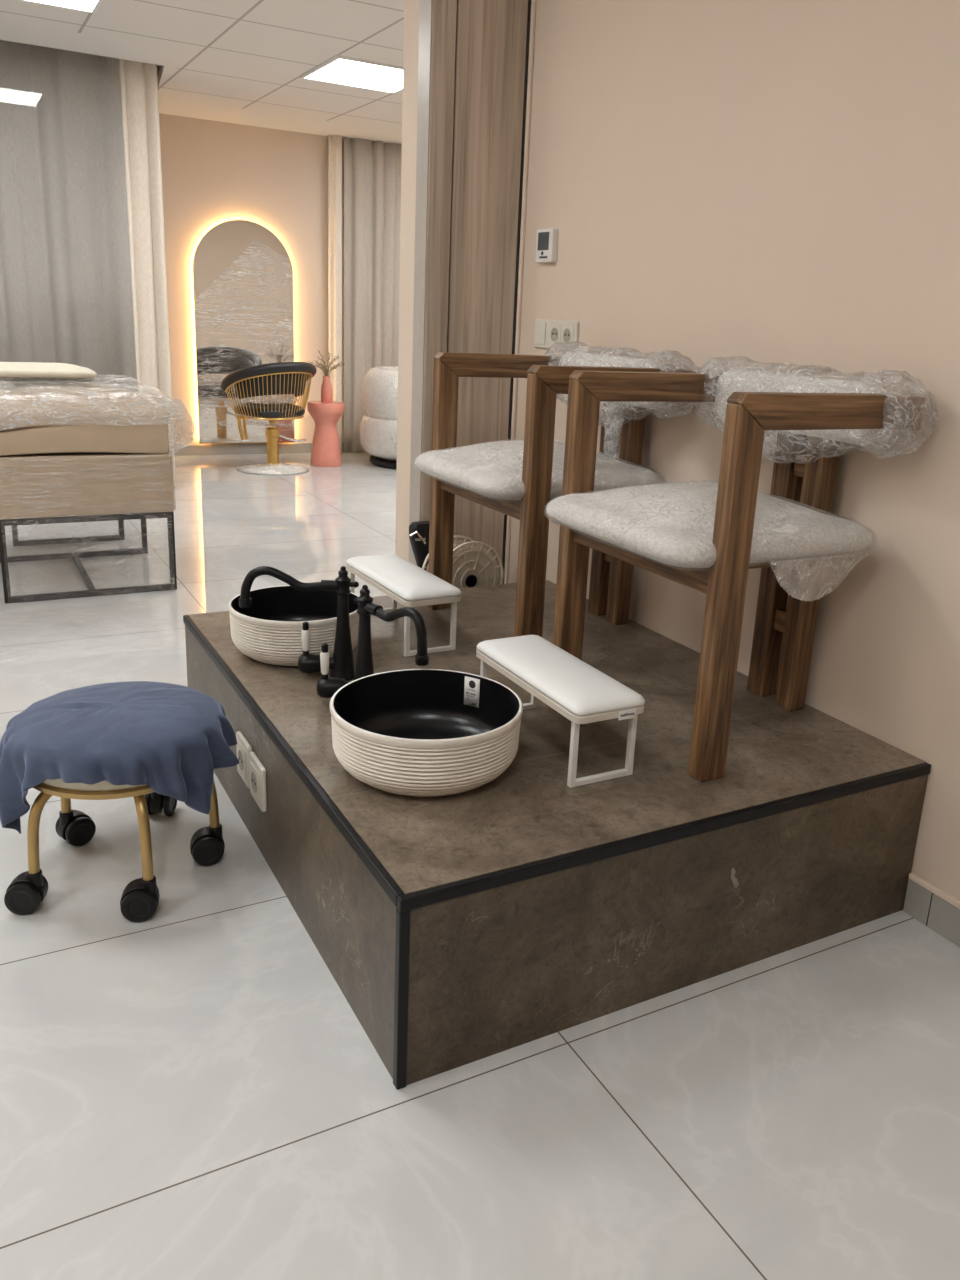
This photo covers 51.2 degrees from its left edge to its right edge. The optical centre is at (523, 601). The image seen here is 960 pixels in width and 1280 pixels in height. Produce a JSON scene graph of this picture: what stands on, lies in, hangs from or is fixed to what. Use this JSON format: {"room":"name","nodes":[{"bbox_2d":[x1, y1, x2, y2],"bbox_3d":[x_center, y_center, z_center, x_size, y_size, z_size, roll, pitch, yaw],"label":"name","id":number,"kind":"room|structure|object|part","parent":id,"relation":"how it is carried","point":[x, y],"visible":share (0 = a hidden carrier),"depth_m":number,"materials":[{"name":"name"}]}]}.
{"room":"salon","nodes":[
{"label":"salon","id":0,"kind":"room"},
{"bbox_2d":[0,0,403,143],"bbox_3d":[-0.425,-2.156,2.781,6.500,0.060,10.130,-6,18,-29],"label":"ceiling","id":1,"kind":"structure","parent":0,"point":[243,62],"depth_m":5.20,"materials":[{"name":"white tile"}]},
{"bbox_2d":[21,0,102,13],"bbox_3d":[-2.082,-2.622,4.237,0.580,0.013,0.630,-6,18,-29],"label":"recessed light","id":2,"kind":"object","parent":1,"relation":"in","point":[91,6],"visible":1,"depth_m":4.52,"materials":[{"name":"white plastic"}]},
{"bbox_2d":[31,0,97,10],"bbox_3d":[-2.082,-2.622,4.236,0.544,0.008,0.594,-6,18,-29],"label":"diffuser","id":3,"kind":"object","parent":2,"relation":"attached to","point":[79,5],"depth_m":4.52,"materials":[{"name":"white plastic"}]},
{"bbox_2d":[328,135,341,452],"bbox_3d":[-1.511,-2.416,8.035,0.107,2.439,0.026,6,16,9],"label":"curtain","id":4,"kind":"object","parent":1,"relation":"hanging from","point":[334,141],"visible":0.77,"depth_m":7.96,"materials":[{"name":"beige fabric"}]},
{"bbox_2d":[300,55,402,93],"bbox_3d":[-0.873,-2.955,5.623,0.580,0.013,0.630,-6,18,-29],"label":"recessed light","id":5,"kind":"object","parent":1,"relation":"in","point":[341,70],"visible":0.76,"depth_m":5.59,"materials":[{"name":"white plastic"}]},
{"bbox_2d":[344,137,401,451],"bbox_3d":[-1.039,-2.466,8.296,0.941,2.439,0.111,-6,18,-29],"label":"curtain","id":6,"kind":"object","parent":1,"relation":"hanging from","point":[372,169],"visible":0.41,"depth_m":8.11,"materials":[{"name":"grey fabric"}]},
{"bbox_2d":[157,67,343,444],"bbox_3d":[-1.561,-2.609,8.169,3.160,2.750,0.170,-6,18,-29],"label":"wall","id":7,"kind":"structure","parent":0,"point":[214,173],"depth_m":7.65,"materials":[{"name":"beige paint"}]},
{"bbox_2d":[193,220,294,443],"bbox_3d":[-2.176,-2.089,7.831,0.765,1.685,0.061,-6,18,-29],"label":"mirror","id":8,"kind":"object","parent":7,"relation":"attached to","point":[243,272],"visible":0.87,"depth_m":7.77,"materials":[{"name":"clear mirror"}]},
{"bbox_2d":[174,443,343,455],"bbox_3d":[-1.584,-1.303,8.461,3.160,0.080,0.012,-6,18,-29],"label":"baseboard","id":9,"kind":"structure","parent":7,"relation":"attached to","point":[230,449],"depth_m":8.06,"materials":[{"name":"grey tile"}]},
{"bbox_2d":[395,0,419,560],"bbox_3d":[0.952,-1.287,4.020,3.063,2.750,0.125,-6,18,-29],"label":"wall","id":10,"kind":"structure","parent":0,"point":[411,7],"depth_m":3.29,"materials":[{"name":"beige paint"}]},
{"bbox_2d":[409,0,535,584],"bbox_3d":[-0.181,-0.987,3.308,0.350,2.450,0.099,-6,18,-29],"label":"door","id":11,"kind":"structure","parent":10,"relation":"in","point":[475,63],"depth_m":3.20,"materials":[{"name":"brown laminate"}]},
{"bbox_3d":[-0.298,-0.976,3.249,0.080,2.450,0.088,-6,18,-29],"label":"frame","id":12,"kind":"part","parent":11,"relation":"part of","materials":[{"name":"grey laminate"}]},
{"bbox_2d":[0,452,959,1279],"bbox_3d":[-0.596,0.251,3.547,6.500,0.100,10.300,-6,18,-29],"label":"floor","id":13,"kind":"structure","parent":0,"point":[190,1090],"depth_m":1.62,"materials":[{"name":"tile"}]},
{"bbox_2d":[0,375,191,603],"bbox_3d":[-2.013,-0.566,4.441,0.863,0.832,1.194,-6,18,-29],"label":"bed","id":14,"kind":"object","parent":13,"relation":"on","point":[70,452],"visible":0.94,"depth_m":3.99,"materials":[{"name":"beige fabric"}]},
{"bbox_2d":[0,362,96,377],"bbox_3d":[-2.133,-1.002,4.311,0.522,0.054,0.300,-6,18,-29],"label":"pillow","id":15,"kind":"object","parent":14,"relation":"on","point":[7,369],"visible":1,"depth_m":4.24,"materials":[{"name":"beige fabric"}]},
{"bbox_3d":[-2.233,-0.453,4.908,0.505,0.335,0.022,-6,18,-29],"label":"leg frame","id":16,"kind":"part","parent":14,"relation":"part of","materials":[{"name":"brown metal"}]},
{"bbox_3d":[-2.091,-0.366,4.634,0.654,0.335,0.022,-6,18,-29],"label":"leg frame","id":17,"kind":"part","parent":14,"relation":"part of","materials":[{"name":"brown metal"}]},
{"bbox_3d":[-2.022,-0.797,4.383,0.686,0.154,1.158,-6,18,-29],"label":"mattress","id":18,"kind":"part","parent":14,"relation":"part of","materials":[{"name":"beige fabric"}]},
{"bbox_2d":[0,381,170,430],"bbox_3d":[-2.006,-0.862,4.317,0.763,0.140,1.050,-6,18,-29],"label":"mattress","id":19,"kind":"object","parent":14,"relation":"on","point":[26,391],"depth_m":3.98,"materials":[{"name":"plastic"}]},
{"bbox_3d":[-1.755,-0.186,4.066,0.654,0.335,0.022,-6,18,-29],"label":"leg frame","id":20,"kind":"part","parent":14,"relation":"part of","materials":[{"name":"brown metal"}]},
{"bbox_2d":[4,779,224,921],"bbox_3d":[-0.847,0.395,2.157,0.393,0.362,0.494,1,16,-6],"label":"stool","id":21,"kind":"object","parent":13,"relation":"on","point":[139,901],"visible":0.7,"depth_m":1.98,"materials":[{"name":"gold metal"}]},
{"bbox_3d":[-0.946,0.447,2.006,0.021,0.187,0.107,14,19,33],"label":"leg","id":22,"kind":"part","parent":21,"relation":"part of","materials":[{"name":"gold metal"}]},
{"bbox_3d":[-0.977,0.392,2.192,0.107,0.187,0.021,10,18,24],"label":"leg","id":23,"kind":"part","parent":21,"relation":"part of","materials":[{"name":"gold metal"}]},
{"bbox_3d":[-0.846,0.273,2.095,0.366,0.094,0.366,-6,18,-29],"label":"seat","id":24,"kind":"part","parent":21,"relation":"part of","materials":[{"name":"beige fabric"}]},
{"bbox_2d":[0,681,237,832],"bbox_3d":[-0.854,0.322,2.111,0.490,0.246,0.477,-6,18,-29],"label":"towel","id":25,"kind":"object","parent":21,"relation":"on","point":[168,738],"visible":1,"depth_m":1.98,"materials":[{"name":"blue fabric"}]},
{"bbox_3d":[-0.766,0.457,2.005,0.021,0.187,0.107,-7,19,-32],"label":"leg","id":26,"kind":"part","parent":21,"relation":"part of","materials":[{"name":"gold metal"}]},
{"bbox_3d":[-0.716,0.412,2.171,0.107,0.187,0.021,-1,16,-14],"label":"leg","id":27,"kind":"part","parent":21,"relation":"part of","materials":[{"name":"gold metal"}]},
{"bbox_2d":[221,362,316,475],"bbox_3d":[-1.819,-1.357,7.301,0.558,0.799,0.700,12,18,29],"label":"salon chair","id":28,"kind":"object","parent":13,"relation":"on","point":[278,378],"visible":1,"depth_m":7.12,"materials":[{"name":"gold metal"}]},
{"bbox_3d":[-1.782,-1.502,7.228,0.417,0.344,0.644,15,20,36],"label":"wire rail","id":29,"kind":"part","parent":28,"relation":"part of","materials":[{"name":"gold metal"}]},
{"bbox_3d":[-1.853,-1.414,7.307,0.460,0.100,0.450,15,20,36],"label":"seat","id":30,"kind":"part","parent":28,"relation":"part of","materials":[{"name":"black leather"}]},
{"bbox_3d":[-1.851,-0.993,7.408,0.470,0.033,0.470,15,20,36],"label":"foot plate","id":31,"kind":"part","parent":28,"relation":"part of","materials":[{"name":"white paper"}]},
{"bbox_3d":[-1.721,-1.221,7.453,0.230,0.073,0.037,-11,21,-40],"label":"pump lever","id":32,"kind":"part","parent":28,"relation":"part of","materials":[{"name":"silver metal"}]},
{"bbox_2d":[307,401,344,466],"bbox_3d":[-1.520,-1.293,7.714,0.280,0.478,0.280,-6,18,-29],"label":"side table","id":33,"kind":"object","parent":13,"relation":"on","point":[326,450],"visible":0.99,"depth_m":7.64,"materials":[{"name":"pink ceramic"}]},
{"bbox_2d":[321,376,331,402],"bbox_3d":[-1.498,-1.617,7.624,0.086,0.196,0.086,-6,18,-29],"label":"vase","id":34,"kind":"object","parent":33,"relation":"on","point":[326,387],"visible":1,"depth_m":7.59,"materials":[{"name":"pink ceramic"}]},
{"bbox_2d":[310,351,344,375],"bbox_3d":[-1.484,-1.780,7.574,0.283,0.240,0.167,-1,16,-13],"label":"dried flowers","id":35,"kind":"object","parent":34,"relation":"in","point":[327,370],"visible":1,"depth_m":7.57,"materials":[{"name":"beige plant"}]},
{"bbox_2d":[360,367,397,468],"bbox_3d":[-0.853,-1.470,7.942,0.913,0.760,0.835,-6,18,-29],"label":"armchair","id":36,"kind":"object","parent":13,"relation":"on","point":[379,392],"visible":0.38,"depth_m":7.62,"materials":[{"name":"white fabric"}]},
{"bbox_3d":[-0.860,-1.341,7.981,0.880,0.410,0.800,-6,18,-29],"label":"seat","id":37,"kind":"part","parent":36,"relation":"part of","materials":[{"name":"white fabric"}]},
{"bbox_3d":[-0.942,-1.629,7.936,0.619,0.430,0.836,9,17,18],"label":"backrest","id":38,"kind":"part","parent":36,"relation":"part of","materials":[{"name":"white fabric"}]},
{"bbox_2d":[183,580,930,1089],"bbox_3d":[-0.129,0.316,2.596,1.186,0.345,1.836,-6,18,-29],"label":"platform","id":39,"kind":"object","parent":13,"relation":"on","point":[521,906],"visible":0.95,"depth_m":1.86,"materials":[{"name":"brown stone"}]},
{"bbox_2d":[236,731,251,788],"bbox_3d":[-0.642,0.362,2.297,0.014,0.104,0.108,-6,18,-29],"label":"wall socket","id":40,"kind":"object","parent":39,"relation":"attached to","point":[243,747],"visible":0.92,"depth_m":2.28,"materials":[{"name":"beige plastic"}]},
{"bbox_2d":[249,752,266,811],"bbox_3d":[-0.587,0.396,2.205,0.014,0.104,0.108,-6,18,-29],"label":"wall socket","id":41,"kind":"object","parent":39,"relation":"attached to","point":[257,772],"visible":1,"depth_m":2.18,"materials":[{"name":"beige plastic"}]},
{"bbox_3d":[-0.571,0.412,2.206,0.012,0.331,1.540,-6,18,-29],"label":"panel","id":42,"kind":"part","parent":39,"relation":"part of","materials":[{"name":"brown stone"}]},
{"bbox_2d":[228,585,358,665],"bbox_3d":[-0.570,0.064,2.530,0.334,0.131,0.334,3,16,0],"label":"basin","id":43,"kind":"object","parent":39,"relation":"on","point":[268,631],"visible":0.76,"depth_m":2.43,"materials":[{"name":"beige ceramic"}]},
{"bbox_3d":[-0.565,0.251,2.157,0.014,0.022,1.542,-6,18,-29],"label":"edge trim","id":44,"kind":"part","parent":39,"relation":"part of","materials":[{"name":"black metal"}]},
{"bbox_2d":[239,566,358,680],"bbox_3d":[-0.524,0.047,2.338,0.275,0.273,0.060,1,16,-8],"label":"faucet","id":45,"kind":"object","parent":39,"relation":"on","point":[341,664],"visible":0.95,"depth_m":2.33,"materials":[{"name":"black metal"}]},
{"bbox_3d":[-0.545,-0.033,2.320,0.228,0.098,0.029,2,16,-4],"label":"spout","id":46,"kind":"part","parent":45,"relation":"part of","materials":[{"name":"black metal"}]},
{"bbox_3d":[-0.510,0.090,2.346,0.021,0.051,0.021,-6,18,-29],"label":"lever","id":47,"kind":"part","parent":45,"relation":"part of","materials":[{"name":"white ceramic"}]},
{"bbox_3d":[-0.395,-0.040,2.329,0.024,0.017,0.017,2,16,-4],"label":"knob","id":48,"kind":"part","parent":45,"relation":"part of","materials":[{"name":"black metal"}]},
{"bbox_2d":[316,585,428,697],"bbox_3d":[-0.310,0.109,2.163,0.296,0.273,0.105,11,18,26],"label":"faucet","id":49,"kind":"object","parent":39,"relation":"on","point":[326,687],"visible":0.89,"depth_m":2.19,"materials":[{"name":"black metal"}]},
{"bbox_3d":[-0.437,0.134,2.203,0.021,0.051,0.021,-6,18,-29],"label":"lever","id":50,"kind":"part","parent":49,"relation":"part of","materials":[{"name":"white ceramic"}]},
{"bbox_3d":[-0.267,0.055,2.112,0.029,0.111,0.203,-12,22,-43],"label":"spout","id":51,"kind":"part","parent":49,"relation":"part of","materials":[{"name":"black metal"}]},
{"bbox_3d":[-0.190,0.621,1.562,0.018,0.323,0.018,-6,18,-29],"label":"corner trim","id":52,"kind":"part","parent":39,"relation":"part of","materials":[{"name":"black metal"}]},
{"bbox_2d":[346,554,460,656],"bbox_3d":[-0.333,-0.003,2.719,0.160,0.179,0.420,-7,19,-31],"label":"footrest","id":53,"kind":"object","parent":39,"relation":"on","point":[406,583],"visible":0.91,"depth_m":2.60,"materials":[{"name":"white leather"}]},
{"bbox_3d":[-0.430,-0.030,2.875,0.144,0.135,0.012,-7,19,-31],"label":"leg frame","id":54,"kind":"part","parent":53,"relation":"part of","materials":[{"name":"white paint"}]},
{"bbox_3d":[-0.239,0.067,2.574,0.144,0.135,0.012,-7,19,-31],"label":"leg frame","id":55,"kind":"part","parent":53,"relation":"part of","materials":[{"name":"white paint"}]},
{"bbox_2d":[409,521,429,569],"bbox_3d":[-0.345,-0.111,3.386,0.109,0.316,0.064,-6,18,-29],"label":"pouch","id":56,"kind":"object","parent":39,"relation":"on","point":[418,531],"visible":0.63,"depth_m":3.34,"materials":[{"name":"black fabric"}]},
{"bbox_2d":[329,669,522,796],"bbox_3d":[-0.186,0.255,1.926,0.366,0.136,0.366,-9,20,-37],"label":"basin","id":57,"kind":"object","parent":39,"relation":"on","point":[409,732],"visible":1,"depth_m":1.95,"materials":[{"name":"beige ceramic"}]},
{"bbox_2d":[422,535,503,588],"bbox_3d":[-0.205,-0.081,3.385,0.270,0.270,0.106,-9,20,-37],"label":"spool","id":58,"kind":"object","parent":39,"relation":"on","point":[473,566],"visible":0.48,"depth_m":3.35,"materials":[{"name":"beige plastic"}]},
{"bbox_3d":[-0.049,0.192,2.444,1.172,0.014,1.542,-6,18,-29],"label":"panel","id":59,"kind":"part","parent":39,"relation":"part of","materials":[{"name":"brown stone"}]},
{"bbox_2d":[415,342,700,636],"bbox_3d":[0.050,-0.306,2.745,0.585,0.786,0.651,-6,18,-29],"label":"dining chair","id":60,"kind":"object","parent":39,"relation":"on","point":[518,480],"visible":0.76,"depth_m":2.64,"materials":[{"name":"brown wood"}]},
{"bbox_3d":[-0.233,-0.328,2.890,0.062,0.720,0.042,-6,18,-29],"label":"leg","id":61,"kind":"part","parent":60,"relation":"part of","materials":[{"name":"brown wood"}]},
{"bbox_3d":[-0.053,-0.680,2.885,0.435,0.064,0.042,-6,18,-29],"label":"arm","id":62,"kind":"part","parent":60,"relation":"part of","materials":[{"name":"brown wood"}]},
{"bbox_3d":[0.027,-0.189,2.452,0.062,0.720,0.042,-6,18,-29],"label":"leg","id":63,"kind":"part","parent":60,"relation":"part of","materials":[{"name":"brown wood"}]},
{"bbox_3d":[0.035,-0.377,2.715,0.533,0.112,0.524,-6,18,-29],"label":"seat","id":64,"kind":"part","parent":60,"relation":"part of","materials":[{"name":"fabric"}]},
{"bbox_3d":[0.244,-0.288,2.926,0.048,0.672,0.053,-6,18,-29],"label":"post","id":65,"kind":"part","parent":60,"relation":"part of","materials":[{"name":"brown wood"}]},
{"bbox_3d":[0.207,-0.540,2.447,0.435,0.064,0.042,-6,18,-29],"label":"arm","id":66,"kind":"part","parent":60,"relation":"part of","materials":[{"name":"brown wood"}]},
{"bbox_3d":[0.243,-0.615,2.763,0.068,0.123,0.470,-6,18,-29],"label":"backrest","id":67,"kind":"part","parent":60,"relation":"part of","materials":[{"name":"fabric"}]},
{"bbox_3d":[0.292,-0.263,2.845,0.048,0.672,0.053,-6,18,-29],"label":"post","id":68,"kind":"part","parent":60,"relation":"part of","materials":[{"name":"brown wood"}]},
{"bbox_3d":[0.281,-0.629,2.781,0.036,0.066,0.570,-6,18,-29],"label":"rail","id":69,"kind":"part","parent":60,"relation":"part of","materials":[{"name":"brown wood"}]},
{"bbox_2d":[476,635,644,787],"bbox_3d":[0.062,0.209,2.054,0.160,0.179,0.423,-6,18,-29],"label":"footrest","id":70,"kind":"object","parent":39,"relation":"on","point":[575,689],"visible":0.93,"depth_m":1.94,"materials":[{"name":"white leather"}]},
{"bbox_3d":[-0.030,0.181,2.215,0.144,0.135,0.012,-6,18,-29],"label":"leg frame","id":71,"kind":"part","parent":70,"relation":"part of","materials":[{"name":"white paint"}]},
{"bbox_3d":[0.151,0.278,1.908,0.144,0.135,0.012,-6,18,-29],"label":"leg frame","id":72,"kind":"part","parent":70,"relation":"part of","materials":[{"name":"white paint"}]},
{"bbox_3d":[0.327,0.401,1.796,1.186,0.022,0.014,-6,18,-29],"label":"edge trim","id":73,"kind":"part","parent":39,"relation":"part of","materials":[{"name":"black metal"}]},
{"bbox_3d":[0.323,0.562,1.848,1.174,0.331,0.012,-6,18,-29],"label":"panel","id":74,"kind":"part","parent":39,"relation":"part of","materials":[{"name":"brown stone"}]},
{"bbox_2d":[546,357,939,781],"bbox_3d":[0.401,-0.120,2.163,0.585,0.786,0.651,-6,18,-29],"label":"dining chair","id":75,"kind":"object","parent":39,"relation":"on","point":[704,537],"visible":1,"depth_m":2.02,"materials":[{"name":"brown wood"}]},
{"bbox_3d":[0.118,-0.143,2.308,0.062,0.720,0.042,-6,18,-29],"label":"leg","id":76,"kind":"part","parent":75,"relation":"part of","materials":[{"name":"brown wood"}]},
{"bbox_3d":[0.298,-0.494,2.302,0.435,0.064,0.042,-6,18,-29],"label":"arm","id":77,"kind":"part","parent":75,"relation":"part of","materials":[{"name":"brown wood"}]},
{"bbox_3d":[0.386,-0.191,2.133,0.533,0.112,0.524,-6,18,-29],"label":"seat","id":78,"kind":"part","parent":75,"relation":"part of","materials":[{"name":"fabric"}]},
{"bbox_3d":[0.378,-0.004,1.869,0.062,0.720,0.042,-6,18,-29],"label":"leg","id":79,"kind":"part","parent":75,"relation":"part of","materials":[{"name":"brown wood"}]},
{"bbox_3d":[0.488,-0.093,2.086,0.390,0.040,0.030,-6,18,-29],"label":"seat rail","id":80,"kind":"part","parent":75,"relation":"part of","materials":[{"name":"brown wood"}]},
{"bbox_3d":[0.595,-0.102,2.343,0.048,0.672,0.053,-6,18,-29],"label":"post","id":81,"kind":"part","parent":75,"relation":"part of","materials":[{"name":"brown wood"}]},
{"bbox_3d":[0.594,-0.430,2.180,0.068,0.123,0.470,-6,18,-29],"label":"backrest","id":82,"kind":"part","parent":75,"relation":"part of","materials":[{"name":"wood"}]},
{"bbox_3d":[0.643,-0.077,2.263,0.048,0.672,0.053,-6,18,-29],"label":"post","id":83,"kind":"part","parent":75,"relation":"part of","materials":[{"name":"brown wood"}]},
{"bbox_3d":[0.557,-0.355,1.864,0.435,0.064,0.042,-6,18,-29],"label":"arm","id":84,"kind":"part","parent":75,"relation":"part of","materials":[{"name":"brown wood"}]},
{"bbox_3d":[0.632,-0.444,2.198,0.036,0.066,0.570,-6,18,-29],"label":"rail","id":85,"kind":"part","parent":75,"relation":"part of","materials":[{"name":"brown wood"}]},
{"bbox_2d":[508,0,959,899],"bbox_3d":[1.267,-0.489,1.294,0.120,2.750,5.120,-6,18,-29],"label":"wall","id":86,"kind":"structure","parent":0,"point":[778,181],"depth_m":2.28,"materials":[{"name":"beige paint"}]},
{"bbox_2d":[535,228,557,262],"bbox_3d":[0.073,-1.124,3.163,0.024,0.100,0.100,-6,18,-29],"label":"thermostat","id":87,"kind":"object","parent":86,"relation":"attached to","point":[547,239],"visible":1,"depth_m":3.14,"materials":[{"name":"white paint"}]},
{"bbox_2d":[534,319,578,350],"bbox_3d":[0.101,-0.847,3.175,0.016,0.090,0.256,-6,18,-29],"label":"panel","id":88,"kind":"object","parent":86,"relation":"attached to","point":[548,333],"visible":0.87,"depth_m":3.17,"materials":[{"name":"beige plastic"}]},
{"bbox_2d":[534,322,545,344],"bbox_3d":[0.054,-0.869,3.243,0.004,0.068,0.066,-6,18,-29],"label":"switch","id":89,"kind":"object","parent":88,"relation":"attached to","point":[540,327],"depth_m":3.24,"materials":[{"name":"beige plastic"}]},
{"bbox_2d":[549,323,560,345],"bbox_3d":[0.100,-0.845,3.168,0.002,0.068,0.068,-6,18,-29],"label":"socket","id":90,"kind":"object","parent":88,"relation":"attached to","point":[554,328],"depth_m":3.17,"materials":[{"name":"beige plastic"}]},
{"bbox_2d":[561,324,573,343],"bbox_3d":[0.137,-0.826,3.106,0.002,0.068,0.068,-6,18,-29],"label":"socket","id":91,"kind":"object","parent":88,"relation":"attached to","point":[567,330],"depth_m":3.10,"materials":[{"name":"beige plastic"}]},
{"bbox_2d":[903,879,959,946],"bbox_3d":[1.613,1.052,0.832,0.012,0.080,3.198,-6,18,-29],"label":"baseboard","id":92,"kind":"structure","parent":86,"relation":"attached to","point":[923,905],"depth_m":2.10,"materials":[{"name":"grey tile"}]},
{"bbox_2d":[908,872,959,908],"bbox_3d":[1.615,1.008,0.819,0.014,0.013,3.198,-6,18,-29],"label":"trim","id":93,"kind":"structure","parent":86,"relation":"attached to","point":[914,877],"depth_m":2.09,"materials":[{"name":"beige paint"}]},
{"bbox_3d":[-0.452,-2.461,2.770,6.500,0.050,10.300,-6,18,-29],"label":"ceiling","id":94,"kind":"structure","parent":0,"visible":0},
{"bbox_2d":[0,40,137,394],"bbox_3d":[-3.659,-1.931,5.487,2.875,2.690,0.092,-6,18,-28],"label":"curtain","id":95,"kind":"object","parent":94,"relation":"hanging from","point":[66,285],"visible":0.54,"depth_m":5.92,"materials":[{"name":"grey fabric"}]},
{"bbox_2d":[119,59,175,487],"bbox_3d":[-2.268,-2.019,6.054,0.212,2.690,0.072,-6,18,-29],"label":"curtain","id":96,"kind":"object","parent":94,"relation":"hanging from","point":[138,80],"visible":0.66,"depth_m":5.99,"materials":[{"name":"beige fabric"}]}
]}

